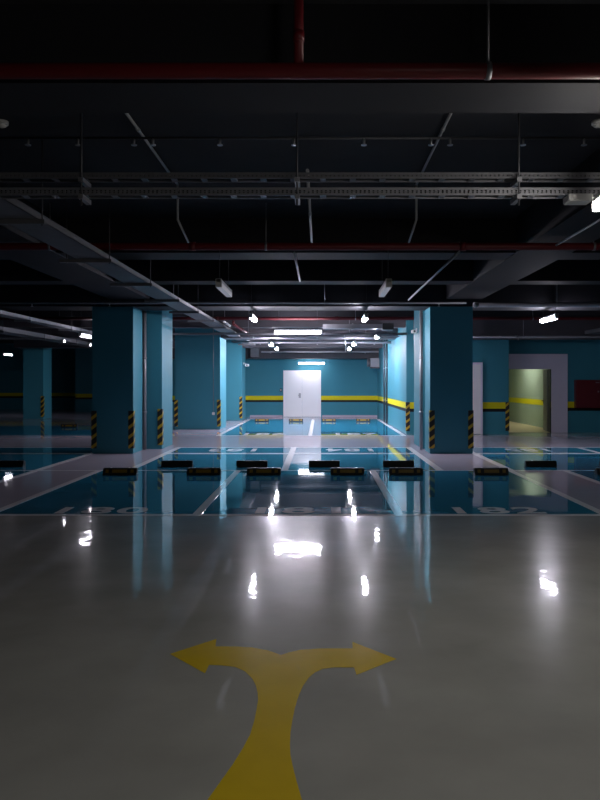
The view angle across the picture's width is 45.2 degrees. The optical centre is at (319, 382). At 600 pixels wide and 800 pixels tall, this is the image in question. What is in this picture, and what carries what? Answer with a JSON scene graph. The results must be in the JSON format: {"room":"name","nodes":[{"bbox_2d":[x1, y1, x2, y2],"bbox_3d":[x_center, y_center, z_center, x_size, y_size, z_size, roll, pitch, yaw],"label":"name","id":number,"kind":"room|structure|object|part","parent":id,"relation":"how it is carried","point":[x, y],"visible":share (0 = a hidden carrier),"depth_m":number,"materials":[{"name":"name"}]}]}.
{"room":"parking garage","nodes":[
{"label":"parking garage","id":0,"kind":"room"},
{"bbox_2d":[0,344,74,408],"bbox_3d":[-22.700,-0.400,43.875,18.600,4.000,0.250,0,0,0],"label":"wall","id":1,"kind":"structure","parent":0,"point":[63,359],"depth_m":43.75,"materials":[{"name":"paint"}]},
{"bbox_2d":[75,348,91,411],"bbox_3d":[-11.300,-0.400,40.125,4.600,4.000,0.250,0,0,0],"label":"wall","id":2,"kind":"structure","parent":0,"point":[83,356],"depth_m":40.00,"materials":[{"name":"paint"}]},
{"bbox_2d":[172,359,376,416],"bbox_3d":[-3.025,-0.400,34.025,11.950,4.000,0.250,0,0,0],"label":"wall","id":3,"kind":"structure","parent":0,"point":[348,386],"depth_m":33.90,"materials":[{"name":"paint"}]},
{"bbox_2d":[250,415,282,416],"bbox_3d":[-2.530,1.555,33.894,1.540,0.090,0.012,0,0,0],"label":"baseboard","id":4,"kind":"structure","parent":3,"relation":"attached to","point":[250,415],"depth_m":33.89,"materials":[{"name":"paint"}]},
{"bbox_2d":[283,370,320,416],"bbox_3d":[-0.840,0.505,33.844,1.770,2.190,0.109,0,0,0],"label":"door","id":5,"kind":"structure","parent":3,"relation":"in","point":[301,388],"depth_m":33.85,"materials":[{"name":"silver metal"}]},
{"bbox_2d":[322,415,376,416],"bbox_3d":[1.395,1.555,33.894,2.590,0.090,0.012,0,0,0],"label":"baseboard","id":6,"kind":"structure","parent":3,"relation":"attached to","point":[322,415],"depth_m":33.89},
{"bbox_2d":[367,358,379,368],"bbox_3d":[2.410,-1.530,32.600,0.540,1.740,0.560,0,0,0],"label":"fan","id":7,"kind":"object","parent":3,"relation":"attached to","point":[373,363],"visible":0.94,"depth_m":32.35,"materials":[{"name":"metal"}]},
{"bbox_3d":[2.475,-0.920,32.600,0.390,0.400,0.500,0,0,0],"label":"casing","id":8,"kind":"part","parent":7,"relation":"part of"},
{"bbox_2d":[0,409,599,799],"bbox_3d":[-8.000,1.598,18.000,48.000,0.004,52.000,0,0,0],"label":"floor","id":9,"kind":"structure","parent":0,"point":[490,622],"depth_m":5.11,"materials":[{"name":"concrete"}]},
{"bbox_2d":[0,460,25,466],"bbox_3d":[-5.950,1.540,13.780,0.590,0.121,0.150,0,0,0],"label":"wheel stop","id":10,"kind":"object","parent":9,"relation":"on","point":[3,463],"visible":1,"depth_m":13.72,"materials":[{"name":"black rubber"}]},
{"bbox_2d":[23,348,51,418],"bbox_3d":[-12.743,-0.400,32.493,0.914,4.000,1.014,0,0,0],"label":"pillar","id":11,"kind":"structure","parent":9,"relation":"on","point":[37,362],"depth_m":32.00,"materials":[{"name":"teal paint"}]},
{"bbox_2d":[61,424,77,426],"bbox_3d":[-9.050,1.540,26.000,0.590,0.121,0.150,0,0,0],"label":"wheel stop","id":12,"kind":"object","parent":9,"relation":"on","point":[62,425],"visible":1,"depth_m":25.94,"materials":[{"name":"black rubber"}]},
{"bbox_2d":[55,507,147,512],"bbox_3d":[-2.720,1.599,9.050,1.100,0.002,0.440,0,0,0],"label":"bay number","id":13,"kind":"object","parent":9,"relation":"on","point":[107,509],"visible":1,"depth_m":9.02,"materials":[{"name":"paint"}]},
{"bbox_2d":[91,307,141,453],"bbox_3d":[-4.695,-0.065,16.718,0.958,3.330,0.864,0,0,0],"label":"pillar","id":14,"kind":"structure","parent":9,"relation":"on","point":[116,413],"depth_m":16.30,"materials":[{"name":"teal paint"}]},
{"bbox_2d":[103,467,137,474],"bbox_3d":[-3.490,1.540,12.600,0.590,0.121,0.150,0,0,0],"label":"wheel stop","id":15,"kind":"object","parent":9,"relation":"on","point":[106,471],"visible":1,"depth_m":12.54,"materials":[{"name":"black rubber"}]},
{"bbox_2d":[142,311,146,449],"bbox_3d":[-4.220,-0.100,17.300,0.122,3.400,0.125,0,0,0],"label":"pipe","id":16,"kind":"object","parent":9,"relation":"on","point":[144,313],"visible":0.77,"depth_m":17.27,"materials":[{"name":"metal"}]},
{"bbox_2d":[147,311,171,448],"bbox_3d":[-4.290,-0.400,18.068,0.948,4.000,1.264,0,0,0],"label":"pillar","id":17,"kind":"structure","parent":9,"relation":"on","point":[159,323],"depth_m":17.45,"materials":[{"name":"teal paint"}]},
{"bbox_2d":[161,460,192,466],"bbox_3d":[-2.730,1.540,13.780,0.590,0.121,0.150,0,0,0],"label":"wheel stop","id":18,"kind":"object","parent":9,"relation":"on","point":[165,463],"visible":1,"depth_m":13.72,"materials":[{"name":"black rubber"}]},
{"bbox_2d":[174,328,225,428],"bbox_3d":[-4.220,-0.400,25.593,1.588,4.000,1.614,0,0,0],"label":"pillar","id":19,"kind":"structure","parent":9,"relation":"on","point":[193,402],"depth_m":24.80,"materials":[{"name":"teal paint"}]},
{"bbox_2d":[212,329,214,414],"bbox_3d":[-3.670,-0.600,24.782,0.090,3.400,0.034,0,0,0],"label":"pipe","id":20,"kind":"object","parent":19,"relation":"attached to","point":[213,412],"visible":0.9,"depth_m":24.78,"materials":[{"name":"white plastic"}]},
{"bbox_2d":[186,467,220,474],"bbox_3d":[-2.030,1.540,12.600,0.590,0.121,0.150,0,0,0],"label":"wheel stop","id":21,"kind":"object","parent":9,"relation":"on","point":[190,471],"visible":1,"depth_m":12.54,"materials":[{"name":"black rubber"}]},
{"bbox_2d":[209,449,256,450],"bbox_3d":[-2.080,1.599,17.200,1.120,0.002,0.720,0,0,0],"label":"bay number","id":22,"kind":"object","parent":9,"relation":"on","point":[210,449],"visible":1,"depth_m":17.30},
{"bbox_2d":[226,340,245,420],"bbox_3d":[-3.915,-0.400,31.443,1.198,4.000,1.514,0,0,0],"label":"pillar","id":23,"kind":"structure","parent":9,"relation":"on","point":[235,354],"depth_m":30.70,"materials":[{"name":"teal paint"}]},
{"bbox_2d":[236,460,267,466],"bbox_3d":[-1.300,1.540,13.780,0.590,0.121,0.150,0,0,0],"label":"wheel stop","id":24,"kind":"object","parent":9,"relation":"on","point":[239,463],"visible":1,"depth_m":13.72,"materials":[{"name":"black rubber"}]},
{"bbox_2d":[255,419,268,421],"bbox_3d":[-2.410,1.540,29.900,0.590,0.121,0.150,0,0,0],"label":"wheel stop","id":25,"kind":"object","parent":9,"relation":"on","point":[256,420],"visible":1,"depth_m":29.84,"materials":[{"name":"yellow rubber"}]},
{"bbox_2d":[247,467,280,474],"bbox_3d":[-0.980,1.540,12.600,0.590,0.121,0.150,0,0,0],"label":"wheel stop","id":26,"kind":"object","parent":9,"relation":"on","point":[250,471],"visible":1,"depth_m":12.54,"materials":[{"name":"black rubber"}]},
{"bbox_2d":[244,433,284,434],"bbox_3d":[-1.720,1.599,22.600,1.300,0.002,0.800,0,0,0],"label":"bay number","id":27,"kind":"object","parent":9,"relation":"on","point":[245,433],"visible":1,"depth_m":22.34,"materials":[{"name":"paint"}]},
{"bbox_2d":[171,639,395,799],"bbox_3d":[-0.221,1.599,3.539,1.329,0.001,1.923,0,0,0],"label":"turn arrow","id":28,"kind":"object","parent":9,"relation":"on","point":[263,769],"visible":1,"depth_m":3.66,"materials":[{"name":"paint"}]},
{"bbox_2d":[289,419,302,421],"bbox_3d":[-1.000,1.540,29.900,0.590,0.121,0.150,0,0,0],"label":"wheel stop","id":29,"kind":"object","parent":9,"relation":"on","point":[290,420],"visible":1,"depth_m":29.84,"materials":[{"name":"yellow rubber"}]},
{"bbox_2d":[255,507,340,512],"bbox_3d":[-0.270,1.599,9.050,1.060,0.002,0.440,0,0,0],"label":"bay number","id":30,"kind":"object","parent":9,"relation":"on","point":[259,509],"visible":1,"depth_m":9.02,"materials":[{"name":"paint"}]},
{"bbox_2d":[309,460,339,466],"bbox_3d":[0.080,1.540,13.780,0.590,0.121,0.150,0,0,0],"label":"wheel stop","id":31,"kind":"object","parent":9,"relation":"on","point":[312,463],"visible":1,"depth_m":13.72,"materials":[{"name":"black rubber"}]},
{"bbox_2d":[322,419,335,421],"bbox_3d":[0.370,1.540,29.900,0.590,0.121,0.150,0,0,0],"label":"wheel stop","id":32,"kind":"object","parent":9,"relation":"on","point":[323,420],"visible":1,"depth_m":29.84,"materials":[{"name":"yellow rubber"}]},
{"bbox_2d":[331,467,364,474],"bbox_3d":[0.480,1.540,12.600,0.590,0.121,0.150,0,0,0],"label":"wheel stop","id":33,"kind":"object","parent":9,"relation":"on","point":[334,471],"visible":1,"depth_m":12.54,"materials":[{"name":"black rubber"}]},
{"bbox_2d":[326,449,372,450],"bbox_3d":[0.700,1.599,17.200,1.120,0.002,0.720,0,0,0],"label":"bay number","id":34,"kind":"object","parent":9,"relation":"on","point":[326,449],"visible":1,"depth_m":17.30,"materials":[{"name":"paint"}]},
{"bbox_2d":[336,433,374,434],"bbox_3d":[1.150,1.599,22.600,1.300,0.002,0.800,0,0,0],"label":"bay number","id":35,"kind":"object","parent":9,"relation":"on","point":[336,433],"visible":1,"depth_m":22.34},
{"bbox_2d":[356,419,369,421],"bbox_3d":[1.790,1.540,29.900,0.590,0.121,0.150,0,0,0],"label":"wheel stop","id":36,"kind":"object","parent":9,"relation":"on","point":[357,420],"visible":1,"depth_m":29.84,"materials":[{"name":"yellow rubber"}]},
{"bbox_2d":[383,460,413,466],"bbox_3d":[1.500,1.540,13.780,0.590,0.121,0.150,0,0,0],"label":"wheel stop","id":37,"kind":"object","parent":9,"relation":"on","point":[386,463],"visible":1,"depth_m":13.72,"materials":[{"name":"black rubber"}]},
{"bbox_2d":[388,467,422,474],"bbox_3d":[1.500,1.540,12.600,0.590,0.121,0.150,0,0,0],"label":"wheel stop","id":38,"kind":"object","parent":9,"relation":"on","point":[392,471],"visible":1,"depth_m":12.54,"materials":[{"name":"black rubber"}]},
{"bbox_2d":[414,311,424,448],"bbox_3d":[2.970,-0.400,18.250,0.980,4.000,1.500,0,0,0],"label":"pillar","id":39,"kind":"structure","parent":9,"relation":"on","point":[416,313],"depth_m":18.31,"materials":[{"name":"teal paint"}]},
{"bbox_2d":[419,311,422,449],"bbox_3d":[2.430,-0.100,17.300,0.098,3.400,0.100,0,0,0],"label":"pipe","id":40,"kind":"object","parent":9,"relation":"on","point":[420,312],"visible":0.89,"depth_m":17.27,"materials":[{"name":"metal"}]},
{"bbox_2d":[425,307,473,453],"bbox_3d":[2.975,-0.065,16.693,0.998,3.330,0.814,0,0,0],"label":"pillar","id":41,"kind":"structure","parent":9,"relation":"on","point":[449,412],"depth_m":16.30,"materials":[{"name":"teal paint"}]},
{"bbox_2d":[473,467,508,474],"bbox_3d":[2.990,1.540,12.600,0.590,0.121,0.150,0,0,0],"label":"wheel stop","id":42,"kind":"object","parent":9,"relation":"on","point":[477,471],"visible":1,"depth_m":12.54,"materials":[{"name":"black rubber"}]},
{"bbox_2d":[452,507,545,512],"bbox_3d":[2.240,1.599,9.050,1.100,0.002,0.440,0,0,0],"label":"bay number","id":43,"kind":"object","parent":9,"relation":"on","point":[457,509],"visible":1,"depth_m":9.02,"materials":[{"name":"paint"}]},
{"bbox_2d":[505,449,549,450],"bbox_3d":[4.950,1.599,17.200,1.000,0.002,0.720,0,0,0],"label":"bay number","id":44,"kind":"object","parent":9,"relation":"on","point":[505,449],"visible":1,"depth_m":17.18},
{"bbox_2d":[524,460,556,466],"bbox_3d":[4.220,1.540,13.780,0.590,0.121,0.150,0,0,0],"label":"wheel stop","id":45,"kind":"object","parent":9,"relation":"on","point":[527,463],"visible":1,"depth_m":13.72,"materials":[{"name":"black rubber"}]},
{"bbox_2d":[594,468,599,474],"bbox_3d":[5.120,1.540,12.600,0.590,0.121,0.150,0,0,0],"label":"wheel stop","id":46,"kind":"object","parent":9,"relation":"on","point":[597,470],"visible":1,"depth_m":12.56,"materials":[{"name":"black rubber"}]},
{"bbox_2d":[0,0,599,358],"bbox_3d":[-8.000,-1.860,18.000,48.000,1.480,52.000,0,0,0],"label":"ceiling","id":47,"kind":"structure","parent":0,"point":[31,31],"depth_m":7.56,"materials":[{"name":"black paint"}]},
{"bbox_2d":[0,119,8,127],"bbox_3d":[-2.920,-2.369,6.600,0.120,0.062,0.120,0,0,0],"label":"detector","id":48,"kind":"object","parent":47,"relation":"attached to","point":[3,123],"visible":1,"depth_m":6.58,"materials":[{"name":"white plastic"}]},
{"bbox_2d":[0,326,91,347],"bbox_3d":[-9.020,-1.885,20.500,0.660,1.030,21.000,0,0,0],"label":"pipe","id":49,"kind":"object","parent":47,"relation":"hanging from","point":[3,330],"visible":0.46,"depth_m":22.78,"materials":[{"name":"grey"}]},
{"bbox_2d":[0,310,91,336],"bbox_3d":[-7.345,-1.950,19.500,0.410,0.900,23.000,0,0,0],"label":"duct","id":50,"kind":"object","parent":47,"relation":"hanging from","point":[18,317],"visible":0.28,"depth_m":18.82,"materials":[{"name":"grey"}]},
{"bbox_2d":[79,332,90,337],"bbox_3d":[-6.850,-1.866,21.000,0.088,1.068,0.900,0,0,0],"label":"lamp","id":51,"kind":"object","parent":47,"relation":"hanging from","point":[81,334],"visible":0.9,"depth_m":20.84,"materials":[{"name":"grey"}]},
{"bbox_2d":[0,139,259,356],"bbox_3d":[-3.025,-1.790,19.525,0.670,1.220,26.550,0,0,0],"label":"duct","id":52,"kind":"object","parent":47,"relation":"hanging from","point":[13,212],"visible":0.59,"depth_m":9.19,"materials":[{"name":"grey"}]},
{"bbox_3d":[-2.720,-1.970,7.050,0.012,0.860,0.014,0,0,0],"label":"hanger rod","id":53,"kind":"part","parent":52,"relation":"part of","materials":[{"name":"grey"}]},
{"bbox_3d":[-3.272,-1.970,9.300,0.012,0.860,0.014,0,0,0],"label":"hanger rod","id":54,"kind":"part","parent":52,"relation":"part of","materials":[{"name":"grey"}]},
{"bbox_3d":[-2.720,-1.970,9.300,0.012,0.860,0.014,0,0,0],"label":"hanger rod","id":55,"kind":"part","parent":52,"relation":"part of","materials":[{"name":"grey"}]},
{"bbox_2d":[125,113,188,242],"bbox_3d":[-1.700,-2.098,7.251,0.036,0.583,4.103,0,0,0],"label":"conduit","id":56,"kind":"object","parent":47,"relation":"attached to","point":[137,128],"visible":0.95,"depth_m":7.55,"materials":[{"name":"grey"}]},
{"bbox_2d":[215,212,231,296],"bbox_3d":[-1.410,-1.866,10.600,0.088,1.068,1.200,0,0,0],"label":"lamp","id":57,"kind":"object","parent":47,"relation":"hanging from","point":[220,285],"visible":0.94,"depth_m":10.19,"materials":[{"name":"grey"}]},
{"bbox_3d":[-1.410,-1.925,10.120,0.010,0.950,0.012,0,0,0],"label":"hanger rod","id":58,"kind":"part","parent":57,"relation":"part of","materials":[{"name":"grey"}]},
{"bbox_2d":[216,283,231,296],"bbox_3d":[-1.410,-1.367,10.600,0.084,0.065,1.140,0,0,0],"label":"diffuser","id":59,"kind":"object","parent":57,"relation":"attached to","point":[222,287],"depth_m":10.48,"materials":[{"name":"white"}]},
{"bbox_2d":[0,285,465,306],"bbox_3d":[-5.400,-2.035,15.750,17.200,0.730,0.056,0,0,0],"label":"pipe","id":60,"kind":"object","parent":47,"relation":"hanging from","point":[324,302],"visible":0.8,"depth_m":15.73,"materials":[{"name":"silver metal"}]},
{"bbox_2d":[249,285,256,321],"bbox_3d":[-1.545,-1.926,16.620,0.088,0.948,1.000,0,0,0],"label":"lamp","id":61,"kind":"object","parent":47,"relation":"hanging from","point":[252,316],"visible":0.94,"depth_m":16.21,"materials":[{"name":"grey"}]},
{"bbox_2d":[172,311,404,334],"bbox_3d":[-1.000,-1.878,20.400,6.800,1.044,0.067,0,0,0],"label":"pipe","id":62,"kind":"object","parent":47,"relation":"hanging from","point":[224,333],"visible":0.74,"depth_m":20.38,"materials":[{"name":"metal"}]},
{"bbox_2d":[293,252,300,281],"bbox_3d":[-0.370,-1.880,11.850,0.041,0.043,2.900,0,0,0],"label":"conduit","id":63,"kind":"object","parent":47,"relation":"attached to","point":[294,253],"visible":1,"depth_m":11.54,"materials":[{"name":"grey"}]},
{"bbox_2d":[274,329,321,333],"bbox_3d":[-0.610,-1.886,20.000,1.330,1.028,0.088,0,0,0],"label":"lamp","id":64,"kind":"object","parent":47,"relation":"hanging from","point":[276,331],"visible":0.94,"depth_m":19.96,"materials":[{"name":"grey"}]},
{"bbox_2d":[275,331,320,333],"bbox_3d":[-0.610,-1.407,20.000,1.270,0.065,0.084,0,0,0],"label":"diffuser","id":65,"kind":"object","parent":64,"relation":"attached to","point":[276,332],"depth_m":19.96,"materials":[{"name":"white"}]},
{"bbox_2d":[0,0,599,79],"bbox_3d":[1.000,-2.083,4.200,18.000,0.635,0.110,0,0,0],"label":"pipe","id":66,"kind":"object","parent":47,"relation":"hanging from","point":[488,70],"visible":1,"depth_m":4.16,"materials":[{"name":"metal"}]},
{"bbox_2d":[0,113,599,204],"bbox_3d":[0.500,-1.938,6.060,15.022,0.925,0.220,0,0,0],"label":"cable tray","id":67,"kind":"object","parent":47,"relation":"hanging from","point":[84,196],"visible":0.97,"depth_m":6.00,"materials":[{"name":"grey metal"}]},
{"bbox_3d":[-1.980,-1.938,5.975,0.014,0.925,0.016,0,0,0],"label":"hanger rod","id":68,"kind":"part","parent":67,"relation":"part of","materials":[{"name":"grey"}]},
{"bbox_3d":[-0.190,-1.938,5.975,0.014,0.925,0.016,0,0,0],"label":"hanger rod","id":69,"kind":"part","parent":67,"relation":"part of","materials":[{"name":"grey"}]},
{"bbox_3d":[0.500,-1.597,6.115,15.022,0.065,0.008,0,0,0],"label":"rail","id":70,"kind":"part","parent":67,"relation":"part of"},
{"bbox_2d":[0,172,599,181],"bbox_3d":[0.500,-1.730,6.060,15.022,0.050,0.118,0,0,0],"label":"cable tray","id":71,"kind":"object","parent":67,"relation":"attached to","point":[4,176],"visible":1,"depth_m":6.00,"materials":[{"name":"grey metal"}]},
{"bbox_3d":[0.500,-1.730,6.115,15.022,0.050,0.008,0,0,0],"label":"rail","id":72,"kind":"part","parent":71,"relation":"part of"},
{"bbox_3d":[0.500,-1.597,6.005,15.022,0.065,0.008,0,0,0],"label":"rail","id":73,"kind":"part","parent":67,"relation":"part of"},
{"bbox_3d":[1.650,-1.938,5.975,0.014,0.925,0.016,0,0,0],"label":"hanger rod","id":74,"kind":"part","parent":67,"relation":"part of","materials":[{"name":"grey"}]},
{"bbox_2d":[563,194,592,204],"bbox_3d":[2.150,-1.530,5.995,0.200,0.060,0.170,0,0,0],"label":"junction box","id":75,"kind":"object","parent":67,"relation":"attached to","point":[571,199],"visible":0.9,"depth_m":5.93,"materials":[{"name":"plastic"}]},
{"bbox_3d":[2.150,-1.530,5.915,0.160,0.044,0.010,0,0,0],"label":"lid","id":76,"kind":"part","parent":75,"relation":"part of","materials":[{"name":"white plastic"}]},
{"bbox_2d":[0,203,599,250],"bbox_3d":[-0.500,-2.079,9.600,29.000,0.641,0.122,0,0,0],"label":"pipe","id":77,"kind":"object","parent":47,"relation":"hanging from","point":[191,246],"visible":0.85,"depth_m":9.55,"materials":[{"name":"metal"}]},
{"bbox_2d":[0,311,599,319],"bbox_3d":[-0.500,-2.083,20.300,31.000,0.635,0.110,0,0,0],"label":"pipe","id":78,"kind":"object","parent":47,"relation":"hanging from","point":[355,317],"visible":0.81,"depth_m":20.26,"materials":[{"name":"metal"}]},
{"bbox_2d":[232,321,248,335],"bbox_3d":[-2.450,-1.688,22.530,0.098,0.135,4.440,0,0,0],"label":"pipe","id":79,"kind":"object","parent":78,"relation":"attached to","point":[233,322],"visible":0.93,"depth_m":21.56,"materials":[{"name":"metal"}]},
{"bbox_2d":[0,137,599,145],"bbox_3d":[-0.500,-2.301,6.850,6.600,0.082,0.056,0,0,0],"label":"pipe","id":80,"kind":"object","parent":47,"relation":"attached to","point":[27,138],"visible":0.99,"depth_m":6.84,"materials":[{"name":"grey"}]},
{"bbox_2d":[306,169,312,242],"bbox_3d":[-0.115,-1.950,8.500,0.041,0.043,3.800,0,0,0],"label":"conduit","id":81,"kind":"object","parent":47,"relation":"attached to","point":[307,170],"visible":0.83,"depth_m":8.29,"materials":[{"name":"grey"}]},
{"bbox_2d":[298,362,324,363],"bbox_3d":[-0.390,-0.996,33.300,1.240,0.248,0.088,0,0,0],"label":"lamp","id":82,"kind":"object","parent":47,"relation":"hanging from","point":[298,362],"visible":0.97,"depth_m":33.26,"materials":[{"name":"grey"}]},
{"bbox_2d":[233,340,390,342],"bbox_3d":[-0.310,-1.963,27.200,5.980,0.874,0.067,0,0,0],"label":"pipe","id":83,"kind":"object","parent":47,"relation":"hanging from","point":[362,340],"visible":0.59,"depth_m":27.17,"materials":[{"name":"metal"}]},
{"bbox_2d":[249,340,390,344],"bbox_3d":[0.000,-1.910,26.505,5.200,0.980,0.190,0,0,0],"label":"cable tray","id":84,"kind":"object","parent":47,"relation":"hanging from","point":[260,342],"visible":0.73,"depth_m":26.43,"materials":[{"name":"grey"}]},
{"bbox_2d":[261,348,378,352],"bbox_3d":[0.000,-1.860,31.905,5.200,1.080,0.190,0,0,0],"label":"cable tray","id":85,"kind":"object","parent":47,"relation":"hanging from","point":[270,351],"visible":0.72,"depth_m":31.83,"materials":[{"name":"grey"}]},
{"bbox_2d":[240,336,399,337],"bbox_3d":[0.000,-1.935,23.605,5.200,0.930,0.190,0,0,0],"label":"cable tray","id":86,"kind":"object","parent":47,"relation":"hanging from","point":[240,336],"visible":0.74,"depth_m":23.53,"materials":[{"name":"grey"}]},
{"bbox_2d":[248,320,406,336],"bbox_3d":[-0.910,-1.911,22.100,7.180,0.978,0.067,0,0,0],"label":"pipe","id":87,"kind":"object","parent":47,"relation":"hanging from","point":[248,320],"visible":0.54,"depth_m":22.10,"materials":[{"name":"silver metal"}]},
{"bbox_2d":[323,323,393,330],"bbox_3d":[1.090,-1.615,20.680,2.020,0.190,0.360,0,0,0],"label":"air duct","id":88,"kind":"object","parent":47,"relation":"hanging from","point":[384,326],"visible":1,"depth_m":20.52,"materials":[{"name":"grey metal"}]},
{"bbox_3d":[0.930,-1.615,20.680,1.700,0.130,0.320,0,0,0],"label":"casing","id":89,"kind":"part","parent":88,"relation":"part of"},
{"bbox_2d":[362,313,367,321],"bbox_3d":[1.040,-1.926,16.620,0.088,0.948,1.000,0,0,0],"label":"lamp","id":90,"kind":"object","parent":47,"relation":"hanging from","point":[365,316],"visible":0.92,"depth_m":16.24,"materials":[{"name":"grey"}]},
{"bbox_2d":[379,259,391,296],"bbox_3d":[0.957,-1.866,10.600,0.088,1.068,1.200,0,0,0],"label":"lamp","id":91,"kind":"object","parent":47,"relation":"hanging from","point":[386,286],"visible":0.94,"depth_m":10.41,"materials":[{"name":"grey"}]},
{"bbox_2d":[379,283,390,296],"bbox_3d":[0.957,-1.367,10.600,0.084,0.065,1.140,0,0,0],"label":"diffuser","id":92,"kind":"object","parent":91,"relation":"attached to","point":[384,289],"depth_m":10.42,"materials":[{"name":"white"}]},
{"bbox_2d":[408,113,451,242],"bbox_3d":[1.150,-2.098,7.251,0.036,0.583,4.103,0,0,0],"label":"conduit","id":93,"kind":"object","parent":47,"relation":"attached to","point":[443,128],"visible":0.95,"depth_m":7.60,"materials":[{"name":"grey"}]},
{"bbox_2d":[408,251,459,300],"bbox_3d":[1.990,-1.870,13.250,0.046,0.049,5.900,0,0,0],"label":"conduit","id":94,"kind":"object","parent":47,"relation":"attached to","point":[458,252],"visible":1,"depth_m":12.26,"materials":[{"name":"grey"}]},
{"bbox_2d":[473,302,599,307],"bbox_3d":[8.900,-2.010,15.500,11.200,0.781,0.122,0,0,0],"label":"pipe","id":95,"kind":"object","parent":47,"relation":"hanging from","point":[475,304],"visible":0.94,"depth_m":15.46,"materials":[{"name":"metal"}]},
{"bbox_2d":[473,320,599,339],"bbox_3d":[9.200,-1.843,21.600,11.600,1.113,0.085,0,0,0],"label":"pipe","id":96,"kind":"object","parent":47,"relation":"hanging from","point":[523,336],"visible":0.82,"depth_m":21.57,"materials":[{"name":"silver metal"}]},
{"bbox_2d":[540,285,558,322],"bbox_3d":[5.280,-1.916,16.600,0.088,0.968,1.100,0,0,0],"label":"lamp","id":97,"kind":"object","parent":47,"relation":"hanging from","point":[555,316],"visible":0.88,"depth_m":16.29,"materials":[{"name":"grey"}]},
{"bbox_2d":[540,316,555,322],"bbox_3d":[5.280,-1.468,16.600,0.084,0.065,1.040,0,0,0],"label":"diffuser","id":98,"kind":"object","parent":97,"relation":"attached to","point":[547,318],"depth_m":16.59,"materials":[{"name":"white"}]},
{"bbox_2d":[556,219,599,245],"bbox_3d":[3.120,-1.820,7.950,0.036,0.038,3.100,0,0,0],"label":"conduit","id":99,"kind":"object","parent":47,"relation":"attached to","point":[598,220],"visible":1,"depth_m":8.65,"materials":[{"name":"grey"}]},
{"bbox_2d":[585,328,599,333],"bbox_3d":[8.105,-1.895,16.750,0.510,1.010,9.500,0,0,0],"label":"duct","id":100,"kind":"object","parent":47,"relation":"hanging from","point":[597,330],"visible":1,"depth_m":20.91,"materials":[{"name":"grey"}]},
{"bbox_2d":[591,193,599,211],"bbox_3d":[2.160,-1.866,5.020,0.088,1.068,1.200,0,0,0],"label":"lamp","id":101,"kind":"object","parent":47,"relation":"hanging from","point":[595,200],"visible":1,"depth_m":5.55,"materials":[{"name":"grey"}]},
{"bbox_2d":[593,198,599,210],"bbox_3d":[2.160,-1.367,5.020,0.084,0.065,1.140,0,0,0],"label":"diffuser","id":102,"kind":"object","parent":101,"relation":"attached to","point":[596,201],"depth_m":5.54,"materials":[{"name":"white"}]},
{"bbox_2d":[591,119,599,127],"bbox_3d":[2.550,-2.369,6.600,0.120,0.062,0.120,0,0,0],"label":"detector","id":103,"kind":"object","parent":47,"relation":"attached to","point":[595,123],"visible":1,"depth_m":6.57,"materials":[{"name":"white plastic"}]},
{"bbox_2d":[377,328,404,432],"bbox_3d":[2.825,-0.400,28.325,0.250,4.000,11.150,0,0,0],"label":"wall","id":104,"kind":"structure","parent":0,"point":[396,349],"depth_m":26.09,"materials":[{"name":"paint"}]},
{"bbox_2d":[383,340,384,421],"bbox_3d":[2.640,-0.400,29.600,0.085,4.000,0.088,0,0,0],"label":"pipe","id":105,"kind":"object","parent":104,"relation":"attached to","point":[383,340],"visible":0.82,"depth_m":29.57,"materials":[{"name":"grey"}]},
{"bbox_2d":[385,340,387,422],"bbox_3d":[2.640,-0.400,28.500,0.098,4.000,0.100,0,0,0],"label":"pipe","id":106,"kind":"object","parent":104,"relation":"attached to","point":[386,367],"visible":0.89,"depth_m":28.46,"materials":[{"name":"grey"}]},
{"bbox_2d":[405,320,508,433],"bbox_3d":[4.300,-0.400,22.625,3.200,4.000,0.250,0,0,0],"label":"wall","id":107,"kind":"structure","parent":0,"point":[494,354],"depth_m":22.50,"materials":[{"name":"paint"}]},
{"bbox_2d":[406,402,409,430],"bbox_3d":[2.745,1.050,22.546,0.119,0.900,0.119,0,0,0],"label":"guard","id":108,"kind":"object","parent":107,"relation":"attached to","point":[407,403],"visible":1,"depth_m":22.49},
{"bbox_2d":[473,362,482,433],"bbox_3d":[4.560,0.480,22.442,1.020,2.240,0.114,0,0,0],"label":"door","id":109,"kind":"structure","parent":107,"relation":"in","point":[477,366],"depth_m":22.45,"materials":[{"name":"silver metal"}]},
{"bbox_2d":[505,402,508,430],"bbox_3d":[5.854,1.050,22.546,0.119,0.900,0.119,0,0,0],"label":"guard","id":110,"kind":"object","parent":107,"relation":"attached to","point":[506,403],"visible":1,"depth_m":22.49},
{"bbox_2d":[509,369,547,427],"bbox_3d":[7.990,0.225,27.850,0.120,2.750,8.700,0,0,0],"label":"wall","id":111,"kind":"structure","parent":0,"point":[525,385],"depth_m":27.65,"materials":[{"name":"paint"}]},
{"bbox_2d":[509,340,599,431],"bbox_3d":[10.825,-0.400,23.400,10.350,4.000,0.200,0,0,0],"label":"wall","id":112,"kind":"structure","parent":0,"point":[583,355],"depth_m":23.30,"materials":[{"name":"paint"}]},
{"bbox_2d":[509,354,567,432],"bbox_3d":[6.952,0.330,23.280,2.095,2.540,0.040,0,0,0],"label":"trim","id":113,"kind":"structure","parent":112,"relation":"attached to","point":[558,363],"depth_m":23.26,"materials":[{"name":"paint"}]},
{"bbox_2d":[541,369,550,431],"bbox_3d":[7.488,0.575,23.885,0.125,2.050,1.130,0,0,7],"label":"door","id":114,"kind":"structure","parent":112,"relation":"in","point":[546,400],"depth_m":23.53,"materials":[{"name":"grey"}]},
{"bbox_3d":[7.468,0.575,23.420,0.025,2.050,0.200,0,0,0],"label":"frame","id":115,"kind":"part","parent":114,"relation":"part of","materials":[{"name":"black metal"}]},
{"bbox_2d":[574,380,599,407],"bbox_3d":[8.620,0.350,23.182,0.800,0.900,0.234,0,0,0],"label":"cabinet","id":116,"kind":"object","parent":112,"relation":"attached to","point":[586,392],"visible":1,"depth_m":23.08,"materials":[{"name":"red metal"}]}
]}

